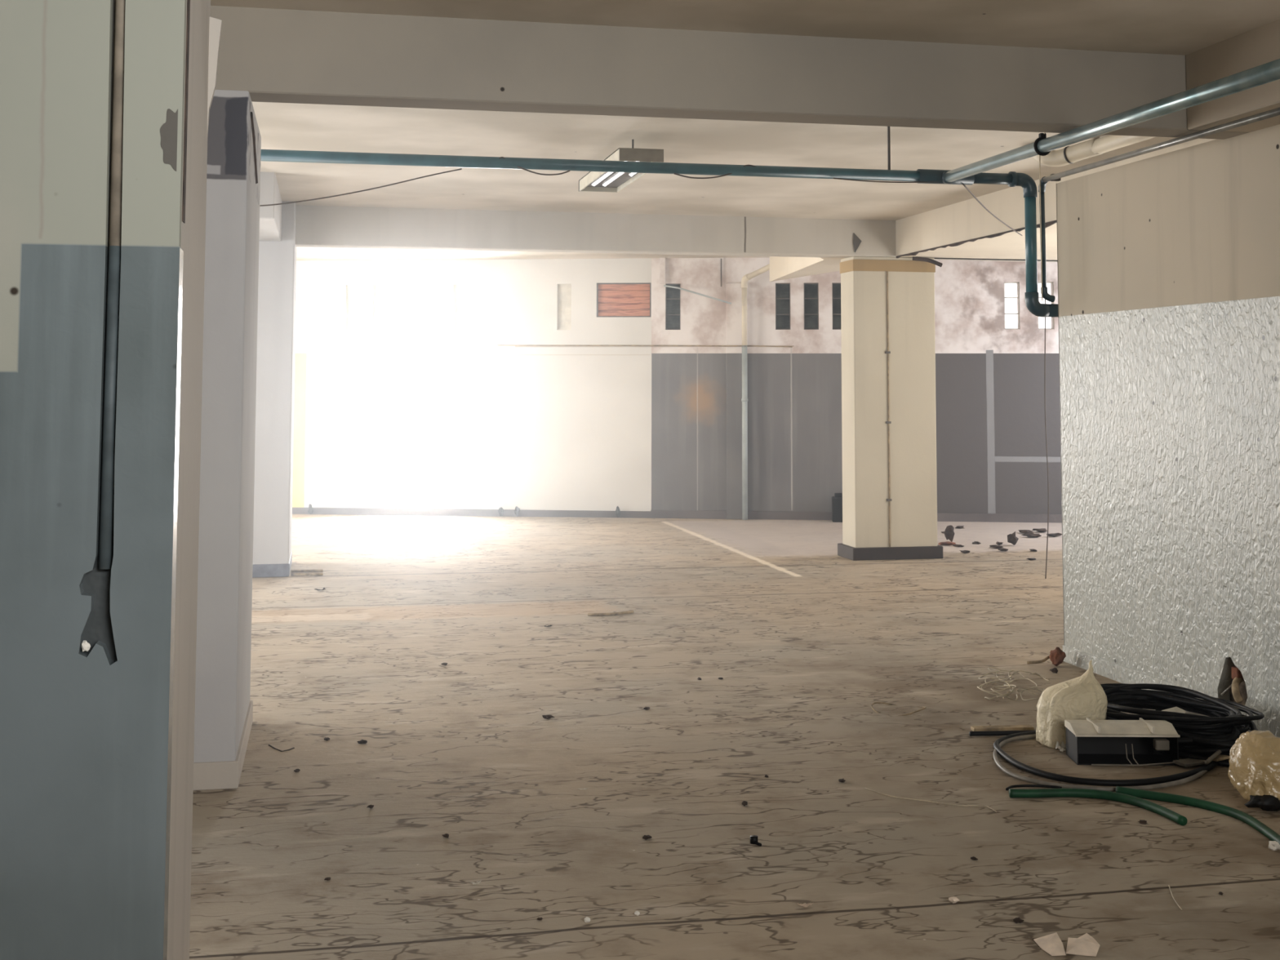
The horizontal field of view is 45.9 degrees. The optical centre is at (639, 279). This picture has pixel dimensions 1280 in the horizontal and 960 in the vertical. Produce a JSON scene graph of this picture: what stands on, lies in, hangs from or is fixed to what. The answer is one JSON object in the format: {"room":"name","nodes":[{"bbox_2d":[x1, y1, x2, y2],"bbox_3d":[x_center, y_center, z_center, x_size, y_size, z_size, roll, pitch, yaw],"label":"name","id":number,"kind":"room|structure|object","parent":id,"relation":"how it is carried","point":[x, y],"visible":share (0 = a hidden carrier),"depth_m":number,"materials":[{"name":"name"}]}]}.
{"room":"parking garage","nodes":[
{"label":"parking garage","id":0,"kind":"room"},
{"bbox_2d":[167,0,210,959],"bbox_3d":[-3.345,0.231,3.052,4.690,2.950,0.650,1,-4,-12],"label":"wall","id":1,"kind":"structure","parent":0,"point":[193,230],"depth_m":3.52,"materials":[{"name":"paint"}]},
{"bbox_2d":[81,640,90,651],"bbox_3d":[-1.141,0.754,3.110,0.019,0.024,0.010,1,-4,-12],"label":"plug","id":2,"kind":"object","parent":1,"relation":"attached to","point":[86,646],"visible":1,"depth_m":3.11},
{"bbox_2d":[0,0,186,959],"bbox_3d":[-3.275,0.207,2.715,4.690,2.950,0.041,1,-4,-12],"label":"wall","id":3,"kind":"structure","parent":1,"relation":"attached to","point":[83,735],"depth_m":3.12,"materials":[{"name":"paint"}]},
{"bbox_2d":[81,0,117,662],"bbox_3d":[-1.149,0.244,3.174,0.280,2.950,0.002,1,-4,-12],"label":"trim","id":4,"kind":"structure","parent":1,"relation":"attached to","point":[96,581],"depth_m":3.15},
{"bbox_2d":[97,0,125,569],"bbox_3d":[-1.108,-0.314,3.203,0.030,1.833,0.026,1,-4,-12],"label":"conduit pipe","id":5,"kind":"object","parent":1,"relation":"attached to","point":[107,494],"visible":1,"depth_m":3.17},
{"bbox_2d":[160,108,177,171],"bbox_3d":[-0.999,-0.297,3.201,0.035,0.134,0.002,1,-4,-12],"label":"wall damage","id":6,"kind":"structure","parent":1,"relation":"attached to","point":[168,131],"depth_m":3.20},
{"bbox_2d":[162,246,183,959],"bbox_3d":[-0.989,0.826,3.170,0.012,1.790,0.084,1,-4,-12],"label":"trim","id":7,"kind":"structure","parent":1,"relation":"attached to","point":[180,250],"depth_m":3.17,"materials":[{"name":"paint"}]},
{"bbox_2d":[182,0,190,222],"bbox_3d":[-0.990,-0.673,3.306,0.008,1.100,0.050,1,-4,-12],"label":"trim","id":8,"kind":"structure","parent":1,"relation":"attached to","point":[188,1],"depth_m":3.28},
{"bbox_2d":[206,17,222,137],"bbox_3d":[-1.108,-0.490,3.881,0.058,0.527,0.025,1,-4,-12],"label":"trim","id":9,"kind":"structure","parent":1,"relation":"attached to","point":[215,24],"depth_m":3.88,"materials":[{"name":"paint"}]},
{"bbox_2d":[292,257,1062,514],"bbox_3d":[-1.233,1.240,17.446,16.000,2.950,0.200,0,-4,6],"label":"wall","id":10,"kind":"structure","parent":0,"point":[536,428],"depth_m":17.21,"materials":[{"name":"paint"}]},
{"bbox_2d":[346,284,358,330],"bbox_3d":[-3.358,0.330,17.676,0.153,0.530,0.030,0,-4,6],"label":"window","id":11,"kind":"structure","parent":10,"relation":"in","point":[352,301],"depth_m":17.66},
{"bbox_2d":[373,284,386,330],"bbox_3d":[-3.034,0.328,17.642,0.153,0.530,0.030,0,-4,6],"label":"window","id":12,"kind":"structure","parent":10,"relation":"in","point":[380,291],"depth_m":17.63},
{"bbox_2d":[381,297,455,509],"bbox_3d":[-2.557,1.471,17.562,0.840,2.500,0.212,0,-4,6],"label":"door frame","id":13,"kind":"structure","parent":10,"relation":"in","point":[452,300],"depth_m":17.49,"materials":[{"name":"beige paint"}]},
{"bbox_2d":[453,284,466,329],"bbox_3d":[-2.089,0.323,17.544,0.153,0.530,0.030,0,-4,6],"label":"window","id":14,"kind":"structure","parent":10,"relation":"in","point":[460,291],"depth_m":17.54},
{"bbox_2d":[557,284,571,329],"bbox_3d":[-0.867,0.317,17.417,0.165,0.530,0.030,0,-4,6],"label":"window","id":15,"kind":"structure","parent":10,"relation":"in","point":[564,291],"depth_m":17.41,"materials":[{"name":"glass"}]},
{"bbox_2d":[596,282,651,317],"bbox_3d":[-0.183,0.235,17.337,0.629,0.394,0.060,0,-4,6],"label":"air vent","id":16,"kind":"object","parent":10,"relation":"in","point":[624,300],"visible":1,"depth_m":17.34,"materials":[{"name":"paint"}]},
{"bbox_2d":[497,344,792,347],"bbox_3d":[0.037,0.756,17.208,3.381,0.032,0.063,0,-4,6],"label":"wire","id":17,"kind":"object","parent":10,"relation":"attached to","point":[497,344],"visible":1,"depth_m":17.28,"materials":[{"name":"brown metal"}]},
{"bbox_2d":[659,257,665,283],"bbox_3d":[0.259,-0.102,17.259,0.060,0.290,0.051,0,-4,6],"label":"trim","id":18,"kind":"structure","parent":10,"relation":"attached to","point":[662,260],"depth_m":17.23,"materials":[{"name":"paint"}]},
{"bbox_2d":[665,283,680,329],"bbox_3d":[0.382,0.306,17.295,0.173,0.540,0.045,0,-4,6],"label":"window","id":19,"kind":"structure","parent":10,"relation":"in","point":[673,295],"depth_m":17.29,"materials":[{"name":"glass"}]},
{"bbox_2d":[292,506,1062,522],"bbox_3d":[0.393,2.651,17.062,10.900,0.090,0.045,0,-4,6],"label":"baseboard","id":20,"kind":"structure","parent":10,"relation":"attached to","point":[704,514],"depth_m":17.07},
{"bbox_2d":[663,284,731,304],"bbox_3d":[0.650,0.168,17.095,0.777,0.229,0.037,-1,-4,10],"label":"tube","id":21,"kind":"object","parent":10,"relation":"attached to","point":[666,286],"visible":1,"depth_m":17.08,"materials":[{"name":"grey paint"}]},
{"bbox_2d":[725,283,742,519],"bbox_3d":[1.091,1.365,17.072,0.230,2.660,0.046,0,-4,6],"label":"pillar","id":22,"kind":"structure","parent":10,"relation":"attached to","point":[733,291],"depth_m":17.05,"materials":[{"name":"paint"}]},
{"bbox_2d":[775,283,790,329],"bbox_3d":[1.625,0.300,17.166,0.168,0.540,0.045,0,-4,6],"label":"window","id":23,"kind":"structure","parent":10,"relation":"in","point":[782,291],"depth_m":17.17,"materials":[{"name":"glass"}]},
{"bbox_2d":[804,283,818,329],"bbox_3d":[1.943,0.298,17.133,0.166,0.540,0.045,0,-4,6],"label":"window","id":24,"kind":"structure","parent":10,"relation":"in","point":[811,290],"depth_m":17.13,"materials":[{"name":"glass"}]},
{"bbox_2d":[831,283,840,329],"bbox_3d":[2.261,0.297,17.100,0.168,0.540,0.045,0,-4,6],"label":"window","id":25,"kind":"structure","parent":10,"relation":"in","point":[836,287],"depth_m":17.10,"materials":[{"name":"glass"}]},
{"bbox_2d":[1004,281,1019,328],"bbox_3d":[4.157,0.292,16.895,0.169,0.530,0.030,0,-4,6],"label":"window","id":26,"kind":"structure","parent":10,"relation":"in","point":[1011,295],"depth_m":16.89,"materials":[{"name":"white glass"}]},
{"bbox_2d":[1037,281,1053,328],"bbox_3d":[4.524,0.290,16.857,0.175,0.530,0.030,0,-4,6],"label":"window","id":27,"kind":"structure","parent":10,"relation":"in","point":[1049,320],"depth_m":16.85,"materials":[{"name":"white glass"}]},
{"bbox_2d":[189,499,1279,959],"bbox_3d":[0.546,2.163,8.562,15.000,0.120,23.200,1,-4,-12],"label":"floor","id":28,"kind":"structure","parent":0,"point":[802,637],"depth_m":5.83,"materials":[{"name":"concrete"}]},
{"bbox_2d":[193,89,261,791],"bbox_3d":[-2.003,0.612,6.173,0.812,2.630,1.125,1,-4,-12],"label":"column","id":29,"kind":"structure","parent":28,"relation":"on","point":[224,707],"depth_m":5.72,"materials":[{"name":"paint"}]},
{"bbox_2d":[252,201,297,577],"bbox_3d":[-3.201,0.877,12.301,0.744,2.950,0.962,1,-4,-12],"label":"column","id":30,"kind":"structure","parent":28,"relation":"on","point":[277,280],"depth_m":11.88,"materials":[{"name":"paint"}]},
{"bbox_2d":[268,744,294,751],"bbox_3d":[-1.484,1.937,6.252,0.071,0.008,0.136,3,-5,-40],"label":"wire","id":31,"kind":"object","parent":28,"relation":"on","point":[271,746],"visible":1,"depth_m":6.21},
{"bbox_2d":[290,573,323,575],"bbox_3d":[-2.619,2.317,11.875,0.245,0.019,0.019,1,-4,-10],"label":"stick","id":32,"kind":"object","parent":28,"relation":"on","point":[291,574],"visible":1,"depth_m":11.87,"materials":[{"name":"brown wood"}]},
{"bbox_2d":[290,568,323,572],"bbox_3d":[-2.667,2.332,12.096,0.249,0.019,0.019,1,-4,-10],"label":"stick","id":33,"kind":"object","parent":28,"relation":"on","point":[291,571],"visible":1,"depth_m":12.09,"materials":[{"name":"brown wood"}]},
{"bbox_2d":[307,503,313,514],"bbox_3d":[-3.813,2.652,17.453,0.052,0.123,0.065,-2,-4,24],"label":"wall fragment","id":34,"kind":"object","parent":28,"relation":"on","point":[310,509],"visible":1,"depth_m":17.44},
{"bbox_2d":[356,739,367,743],"bbox_3d":[-1.164,1.935,6.322,0.045,0.015,0.027,0,-4,-4],"label":"chip","id":35,"kind":"object","parent":28,"relation":"on","point":[362,741],"visible":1,"depth_m":6.32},
{"bbox_2d":[497,506,503,516],"bbox_3d":[-1.585,2.649,17.224,0.068,0.108,0.060,1,-4,-12],"label":"wall fragment","id":36,"kind":"object","parent":28,"relation":"on","point":[500,510],"visible":1,"depth_m":17.20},
{"bbox_2d":[514,506,519,516],"bbox_3d":[-1.404,2.640,17.203,0.058,0.123,0.058,-1,-4,20],"label":"wall fragment","id":37,"kind":"object","parent":28,"relation":"on","point":[517,510],"visible":1,"depth_m":17.19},
{"bbox_2d":[542,715,555,719],"bbox_3d":[-0.414,1.969,6.802,0.042,0.018,0.052,3,-5,-36],"label":"chip","id":38,"kind":"object","parent":28,"relation":"on","point":[546,717],"visible":1,"depth_m":6.79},
{"bbox_2d":[587,610,634,616],"bbox_3d":[-0.186,2.181,9.868,0.321,0.021,0.055,2,-4,-22],"label":"stick","id":39,"kind":"object","parent":28,"relation":"on","point":[627,611],"visible":1,"depth_m":9.84,"materials":[{"name":"brown wood"}]},
{"bbox_2d":[615,506,620,517],"bbox_3d":[-0.254,2.627,17.085,0.061,0.137,0.055,-2,-5,30],"label":"wall fragment","id":40,"kind":"object","parent":28,"relation":"on","point":[617,510],"visible":1,"depth_m":17.07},
{"bbox_2d":[741,263,769,519],"bbox_3d":[1.409,1.197,16.594,0.074,2.930,1.002,2,-5,-30],"label":"pipe","id":41,"kind":"object","parent":28,"relation":"on","point":[746,277],"visible":0.94,"depth_m":16.95,"materials":[{"name":"metal"}]},
{"bbox_2d":[750,835,761,845],"bbox_3d":[0.383,1.840,4.952,0.026,0.023,0.050,4,-5,-43],"label":"cap","id":42,"kind":"object","parent":28,"relation":"on","point":[753,838],"visible":1,"depth_m":4.95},
{"bbox_2d":[797,902,813,906],"bbox_3d":[0.477,1.799,4.351,0.046,0.008,0.025,2,-5,-30],"label":"scrap","id":43,"kind":"object","parent":28,"relation":"on","point":[804,904],"visible":1,"depth_m":4.35,"materials":[{"name":"paper"}]},
{"bbox_2d":[831,493,842,522],"bbox_3d":[2.256,2.520,16.711,0.260,0.310,0.200,0,-4,6],"label":"box","id":44,"kind":"object","parent":28,"relation":"on","point":[837,500],"visible":0.47,"depth_m":16.62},
{"bbox_2d":[837,233,942,560],"bbox_3d":[2.197,1.023,13.355,0.825,2.830,0.410,1,-4,-12],"label":"pillar","id":45,"kind":"structure","parent":28,"relation":"on","point":[889,411],"depth_m":13.19,"materials":[{"name":"beige paint"}]},
{"bbox_2d":[912,256,942,266],"bbox_3d":[2.524,-0.157,13.251,0.263,0.095,0.040,0,-4,0],"label":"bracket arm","id":46,"kind":"object","parent":45,"relation":"attached to","point":[914,258],"visible":1,"depth_m":13.24},
{"bbox_2d":[871,702,926,715],"bbox_3d":[1.202,1.989,7.002,0.258,0.030,0.239,1,-4,-12],"label":"ring","id":47,"kind":"object","parent":28,"relation":"on","point":[922,707],"visible":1,"depth_m":6.98,"materials":[{"name":"brown wood"}]},
{"bbox_2d":[864,787,996,812],"bbox_3d":[1.046,1.885,5.472,0.519,0.004,0.060,-2,-5,31],"label":"strand","id":48,"kind":"object","parent":28,"relation":"on","point":[864,788],"visible":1,"depth_m":5.45,"materials":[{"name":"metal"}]},
{"bbox_2d":[937,541,955,545],"bbox_3d":[2.907,2.487,14.249,0.202,0.036,0.138,1,-4,-18],"label":"brick piece","id":49,"kind":"object","parent":28,"relation":"on","point":[947,543],"visible":1,"depth_m":14.21,"materials":[{"name":"ceramic"}]},
{"bbox_2d":[944,524,954,542],"bbox_3d":[2.983,2.444,14.523,0.099,0.160,0.087,-2,-5,33],"label":"lump","id":50,"kind":"object","parent":28,"relation":"on","point":[948,532],"visible":0.99,"depth_m":14.50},
{"bbox_2d":[948,896,959,903],"bbox_3d":[0.911,1.804,4.394,0.027,0.017,0.028,2,-4,-27],"label":"pebble","id":51,"kind":"object","parent":28,"relation":"on","point":[953,900],"visible":1,"depth_m":4.39,"materials":[{"name":"stone"}]},
{"bbox_2d":[989,544,1003,548],"bbox_3d":[3.289,2.469,13.957,0.136,0.034,0.093,-1,-4,20],"label":"crumb","id":52,"kind":"object","parent":28,"relation":"on","point":[995,546],"visible":0.98,"depth_m":13.93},
{"bbox_2d":[968,730,1032,736],"bbox_3d":[1.555,1.944,6.478,0.283,0.028,0.037,0,-4,2],"label":"rod","id":53,"kind":"object","parent":28,"relation":"on","point":[989,732],"visible":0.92,"depth_m":6.47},
{"bbox_2d":[970,724,1034,731],"bbox_3d":[1.582,1.960,6.594,0.270,0.016,0.050,1,-4,-6],"label":"wooden offcut","id":54,"kind":"object","parent":28,"relation":"on","point":[1005,727],"visible":0.88,"depth_m":6.58,"materials":[{"name":"brown wood"}]},
{"bbox_2d":[1007,531,1018,545],"bbox_3d":[3.510,2.437,14.220,0.095,0.135,0.105,-2,-5,31],"label":"lump","id":55,"kind":"object","parent":28,"relation":"on","point":[1011,538],"visible":1,"depth_m":14.19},
{"bbox_2d":[977,666,1049,700],"bbox_3d":[1.837,1.991,7.431,0.348,0.063,0.842,-1,-4,15],"label":"wire tangle","id":56,"kind":"object","parent":28,"relation":"on","point":[1001,680],"visible":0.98,"depth_m":7.37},
{"bbox_2d":[1013,917,1023,923],"bbox_3d":[1.062,1.795,4.233,0.031,0.012,0.027,0,-4,2],"label":"chip","id":57,"kind":"object","parent":28,"relation":"on","point":[1017,920],"visible":1,"depth_m":4.23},
{"bbox_2d":[1017,529,1033,533],"bbox_3d":[3.935,2.566,15.380,0.188,0.041,0.130,-2,-5,31],"label":"crumb","id":58,"kind":"object","parent":28,"relation":"on","point":[1024,531],"visible":0.97,"depth_m":15.34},
{"bbox_2d":[1021,533,1041,537],"bbox_3d":[3.877,2.534,14.970,0.206,0.048,0.135,-1,-4,12],"label":"crumb","id":59,"kind":"object","parent":28,"relation":"on","point":[1028,535],"visible":1,"depth_m":14.96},
{"bbox_2d":[1005,784,1062,791],"bbox_3d":[1.463,1.892,5.632,0.218,0.010,0.048,1,-4,-7],"label":"cable","id":60,"kind":"object","parent":28,"relation":"on","point":[1015,785],"visible":0.98,"depth_m":5.64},
{"bbox_2d":[1026,655,1049,663],"bbox_3d":[2.180,2.052,8.148,0.184,0.046,0.040,0,-4,-3],"label":"strip","id":61,"kind":"object","parent":28,"relation":"on","point":[1046,658],"visible":0.74,"depth_m":8.14,"materials":[{"name":"brown wood"}]},
{"bbox_2d":[1031,528,1047,532],"bbox_3d":[4.108,2.575,15.518,0.167,0.043,0.127,-2,-5,28],"label":"crumb","id":62,"kind":"object","parent":28,"relation":"on","point":[1042,530],"visible":0.99,"depth_m":15.49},
{"bbox_2d":[1033,932,1066,955],"bbox_3d":[1.099,1.775,4.038,0.062,0.021,0.116,0,-4,0],"label":"paper scrap","id":63,"kind":"object","parent":28,"relation":"on","point":[1051,944],"visible":1,"depth_m":4.03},
{"bbox_2d":[1046,533,1062,537],"bbox_3d":[4.122,2.541,15.050,0.182,0.044,0.098,2,-5,-29],"label":"crumb","id":64,"kind":"object","parent":28,"relation":"on","point":[1054,535],"visible":0.94,"depth_m":15.02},
{"bbox_2d":[1048,647,1066,666],"bbox_3d":[2.240,2.024,8.102,0.084,0.100,0.093,-2,-4,26],"label":"brick piece","id":65,"kind":"object","parent":28,"relation":"on","point":[1056,656],"visible":1,"depth_m":8.07,"materials":[{"name":"brick"}]},
{"bbox_2d":[1035,659,1107,751],"bbox_3d":[1.823,1.776,6.318,0.302,0.344,0.289,1,-4,-12],"label":"plastic sack","id":66,"kind":"object","parent":28,"relation":"on","point":[1082,697],"visible":0.81,"depth_m":6.27,"materials":[{"name":"plastic"}]},
{"bbox_2d":[1066,933,1099,956],"bbox_3d":[1.185,1.775,4.034,0.083,0.021,0.117,-1,-4,20],"label":"paper scrap","id":67,"kind":"object","parent":28,"relation":"on","point":[1085,944],"visible":1,"depth_m":4.02,"materials":[{"name":"paper"}]},
{"bbox_2d":[1008,788,1186,825],"bbox_3d":[1.656,1.869,5.414,0.636,0.031,0.205,-3,-5,34],"label":"hose","id":68,"kind":"object","parent":28,"relation":"on","point":[1167,813],"visible":1,"depth_m":5.49,"materials":[{"name":"rubber"}]},
{"bbox_2d":[993,733,1207,791],"bbox_3d":[1.971,1.924,6.129,1.298,0.017,0.853,2,-5,-29],"label":"cable","id":69,"kind":"object","parent":28,"relation":"on","point":[1002,743],"visible":0.66,"depth_m":5.69,"materials":[{"name":"rubber"}]},
{"bbox_2d":[993,730,1218,786],"bbox_3d":[1.856,1.918,6.104,0.900,0.025,0.829,3,-5,-37],"label":"cable","id":70,"kind":"object","parent":28,"relation":"on","point":[1137,782],"visible":0.74,"depth_m":5.74,"materials":[{"name":"rubber"}]},
{"bbox_2d":[1185,711,1228,764],"bbox_3d":[2.353,1.869,6.164,0.168,0.075,0.641,-1,-4,14],"label":"cable","id":71,"kind":"object","parent":70,"relation":"on","point":[1217,753],"visible":0.4,"depth_m":5.95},
{"bbox_2d":[1064,717,1180,765],"bbox_3d":[1.954,1.857,6.062,0.446,0.149,0.203,0,-4,1],"label":"box","id":72,"kind":"object","parent":28,"relation":"on","point":[1088,741],"visible":1,"depth_m":6.08,"materials":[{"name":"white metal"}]},
{"bbox_2d":[1100,683,1264,767],"bbox_3d":[2.247,1.877,6.479,0.681,0.181,1.040,3,-5,-31],"label":"cable coil","id":73,"kind":"object","parent":28,"relation":"on","point":[1201,736],"visible":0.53,"depth_m":6.26,"materials":[{"name":"rubber"}]},
{"bbox_2d":[1161,706,1186,713],"bbox_3d":[2.303,1.859,6.488,0.120,0.022,0.068,4,-5,-40],"label":"sheet","id":74,"kind":"object","parent":73,"relation":"on","point":[1176,709],"visible":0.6,"depth_m":6.50,"materials":[{"name":"white paper"}]},
{"bbox_2d":[1208,754,1229,761],"bbox_3d":[2.290,1.890,5.969,0.090,0.010,0.040,3,-5,-35],"label":"board","id":75,"kind":"object","parent":73,"relation":"on","point":[1220,757],"visible":0.7,"depth_m":5.96,"materials":[{"name":"brown wood"}]},
{"bbox_2d":[1173,758,1205,767],"bbox_3d":[2.214,1.911,5.994,0.200,0.012,0.070,2,-4,-26],"label":"board","id":76,"kind":"object","parent":28,"relation":"on","point":[1185,762],"visible":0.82,"depth_m":5.95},
{"bbox_2d":[1115,786,1279,844],"bbox_3d":[1.998,1.860,5.247,0.190,0.031,0.797,2,-4,-25],"label":"hose","id":77,"kind":"object","parent":28,"relation":"on","point":[1242,816],"visible":0.94,"depth_m":5.36,"materials":[{"name":"rubber"}]},
{"bbox_2d":[1227,729,1279,811],"bbox_3d":[2.248,1.760,5.436,0.257,0.256,0.259,1,-4,-12],"label":"plastic bag","id":78,"kind":"object","parent":28,"relation":"on","point":[1254,769],"visible":1,"depth_m":5.37,"materials":[{"name":"plastic"}]},
{"bbox_2d":[1268,840,1279,850],"bbox_3d":[2.056,1.835,4.895,0.037,0.030,0.043,-1,-4,13],"label":"lump","id":79,"kind":"object","parent":28,"relation":"on","point":[1273,845],"visible":1,"depth_m":4.88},
{"bbox_2d":[210,0,1279,260],"bbox_3d":[0.552,-0.915,8.777,15.000,0.150,23.200,1,-4,-12],"label":"ceiling","id":80,"kind":"structure","parent":0,"point":[1166,27],"depth_m":8.84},
{"bbox_2d":[258,172,282,241],"bbox_3d":[-4.940,-0.562,10.694,4.630,0.330,1.680,1,-4,-12],"label":"beam","id":81,"kind":"structure","parent":80,"relation":"attached to","point":[270,216],"depth_m":10.41,"materials":[{"name":"paint"}]},
{"bbox_2d":[578,171,646,192],"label":"ceiling light","id":82,"kind":"object","parent":80,"relation":"attached to","point":[602,182],"depth_m":9.69,"materials":[{"name":"white metal"}]},
{"bbox_2d":[604,139,663,162],"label":"ceiling light","id":83,"kind":"object","parent":80,"relation":"attached to","point":[630,154],"depth_m":8.68,"materials":[{"name":"beige metal"}]},
{"bbox_2d":[295,204,1057,262],"bbox_3d":[-0.301,-0.400,12.869,14.600,0.330,0.230,1,-4,-12],"label":"beam","id":84,"kind":"structure","parent":80,"relation":"attached to","point":[316,226],"depth_m":12.73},
{"bbox_2d":[210,5,1248,139],"bbox_3d":[-1.635,-0.885,5.892,9.150,0.340,0.205,1,-4,-12],"label":"beam","id":85,"kind":"structure","parent":80,"relation":"attached to","point":[275,55],"depth_m":6.17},
{"bbox_2d":[769,256,844,281],"bbox_3d":[1.628,-0.250,14.964,0.730,0.330,3.142,1,-4,-12],"label":"beam","id":86,"kind":"structure","parent":80,"relation":"attached to","point":[781,268],"depth_m":15.08,"materials":[{"name":"beige paint"}]},
{"bbox_2d":[887,126,890,169],"bbox_3d":[1.382,-0.735,8.384,0.015,0.260,0.015,3,-5,-34],"label":"rod","id":87,"kind":"object","parent":80,"relation":"hanging from","point":[888,127],"visible":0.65,"depth_m":8.38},
{"bbox_2d":[260,149,1057,316],"bbox_3d":[0.241,-0.232,8.112,4.493,0.820,0.086,1,-4,-12],"label":"pipe","id":88,"kind":"object","parent":87,"relation":"hanging from","point":[1013,179],"visible":0.89,"depth_m":8.14,"materials":[{"name":"metal"}]},
{"bbox_2d":[259,168,462,206],"bbox_3d":[-1.443,-0.475,7.759,1.050,0.228,0.007,1,-4,-12],"label":"wire","id":89,"kind":"object","parent":88,"relation":"hanging from","point":[460,168],"visible":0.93,"depth_m":7.76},
{"bbox_2d":[498,156,570,175],"bbox_3d":[-0.562,-0.597,7.950,0.394,0.092,0.008,1,-4,-12],"label":"wire","id":90,"kind":"object","parent":88,"relation":"on","point":[500,157],"visible":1,"depth_m":7.95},
{"bbox_2d":[674,164,756,178],"bbox_3d":[0.412,-0.584,8.152,0.469,0.086,0.008,1,-4,-12],"label":"wire","id":91,"kind":"object","parent":88,"relation":"on","point":[744,165],"visible":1,"depth_m":8.13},
{"bbox_2d":[833,177,932,182],"bbox_3d":[1.358,-0.546,8.345,0.609,0.018,0.007,1,-4,-12],"label":"wire","id":92,"kind":"object","parent":88,"relation":"attached to","point":[833,178],"visible":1,"depth_m":8.34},
{"bbox_2d":[962,183,1022,235],"bbox_3d":[2.270,-0.423,9.627,0.008,0.063,2.564,-1,-4,21],"label":"wire","id":93,"kind":"object","parent":88,"relation":"attached to","point":[963,184],"visible":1,"depth_m":9.26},
{"bbox_2d":[1048,303,1057,316],"bbox_3d":[2.364,0.174,8.524,0.155,0.074,0.074,1,-4,-12],"label":"pipe","id":94,"kind":"object","parent":88,"relation":"attached to","point":[1052,308],"depth_m":8.48,"materials":[{"name":"teal paint"}]},
{"bbox_2d":[941,58,1279,183],"bbox_3d":[1.912,-0.633,5.937,0.069,0.284,4.983,0,-4,-5],"label":"pipe","id":95,"kind":"object","parent":88,"relation":"attached to","point":[1268,72],"visible":1,"depth_m":5.78,"materials":[{"name":"metal"}]},
{"bbox_2d":[1033,133,1050,155],"bbox_3d":[1.835,-0.616,6.881,0.088,0.104,0.024,1,-4,-12],"label":"strap","id":96,"kind":"object","parent":95,"relation":"attached to","point":[1042,135],"visible":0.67,"depth_m":6.87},
{"bbox_2d":[1039,132,1045,301],"bbox_3d":[1.986,-0.307,7.449,0.014,0.747,1.445,-1,-4,14],"label":"pipe","id":97,"kind":"object","parent":95,"relation":"hanging from","point":[1044,132],"visible":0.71,"depth_m":8.02,"materials":[{"name":"metal"}]},
{"bbox_2d":[1044,299,1048,578],"bbox_3d":[3.178,0.733,11.900,0.066,3.209,0.009,1,-4,-12],"label":"hanging wire","id":98,"kind":"object","parent":80,"relation":"hanging from","point":[1045,300],"visible":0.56,"depth_m":11.86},
{"bbox_2d":[895,138,1217,261],"bbox_3d":[5.192,-0.539,10.712,4.720,0.330,6.490,1,-4,-12],"label":"beam","id":99,"kind":"structure","parent":80,"relation":"attached to","point":[967,220],"depth_m":11.88,"materials":[{"name":"beige paint"}]},
{"bbox_2d":[896,220,1056,257],"bbox_3d":[2.575,-0.295,11.697,0.018,0.035,3.170,1,-4,-12],"label":"trim","id":100,"kind":"structure","parent":99,"relation":"attached to","point":[1051,223],"depth_m":11.65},
{"bbox_2d":[1031,134,1154,166],"bbox_3d":[2.757,-0.808,8.585,0.158,0.194,1.490,2,-4,-27],"label":"pipe","id":101,"kind":"object","parent":80,"relation":"attached to","point":[1068,155],"visible":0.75,"depth_m":8.84,"materials":[{"name":"beige paint"}]},
{"bbox_2d":[1185,18,1279,132],"bbox_3d":[3.558,-1.124,2.314,0.533,0.340,8.925,1,-4,-12],"label":"beam","id":102,"kind":"structure","parent":80,"relation":"attached to","point":[1259,46],"depth_m":6.29,"materials":[{"name":"paint"}]},
{"bbox_2d":[666,328,840,328],"bbox_3d":[1.049,1.259,17.635,4.300,2.950,0.151,0,-4,6],"label":"wall","id":103,"kind":"structure","parent":0,"point":[667,328],"depth_m":17.54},
{"bbox_2d":[1229,665,1247,705],"bbox_3d":[3.551,0.412,3.132,0.160,2.630,10.735,1,-4,-12],"label":"wall","id":104,"kind":"structure","parent":0,"point":[1242,690],"depth_m":6.76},
{"bbox_2d":[1056,190,1064,644],"bbox_3d":[2.433,0.775,8.373,0.220,2.630,0.007,1,-4,-12],"label":"trim","id":105,"kind":"structure","parent":104,"relation":"attached to","point":[1056,190],"depth_m":8.36,"materials":[{"name":"paint"}]},
{"bbox_2d":[1038,106,1279,302],"bbox_3d":[2.413,-0.343,6.821,0.087,0.702,3.476,0,-4,-4],"label":"pipe","id":106,"kind":"object","parent":104,"relation":"attached to","point":[1276,112],"visible":0.92,"depth_m":7.33,"materials":[{"name":"metal"}]},
{"bbox_2d":[1056,124,1279,721],"bbox_3d":[3.443,0.410,3.112,0.061,2.630,10.740,1,-4,-12],"label":"wall","id":107,"kind":"structure","parent":104,"relation":"attached to","point":[1169,263],"depth_m":7.20,"materials":[{"name":"paint"}]},
{"bbox_2d":[1062,644,1279,737],"bbox_3d":[3.406,1.679,3.019,0.011,0.085,10.745,1,-4,-12],"label":"baseboard","id":108,"kind":"structure","parent":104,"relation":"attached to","point":[1120,673],"depth_m":7.67,"materials":[{"name":"paint"}]},
{"bbox_2d":[1221,666,1244,702],"bbox_3d":[2.659,1.806,6.735,0.082,0.144,0.143,1,-4,-12],"label":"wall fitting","id":109,"kind":"object","parent":104,"relation":"attached to","point":[1237,676],"visible":0.96,"depth_m":6.72,"materials":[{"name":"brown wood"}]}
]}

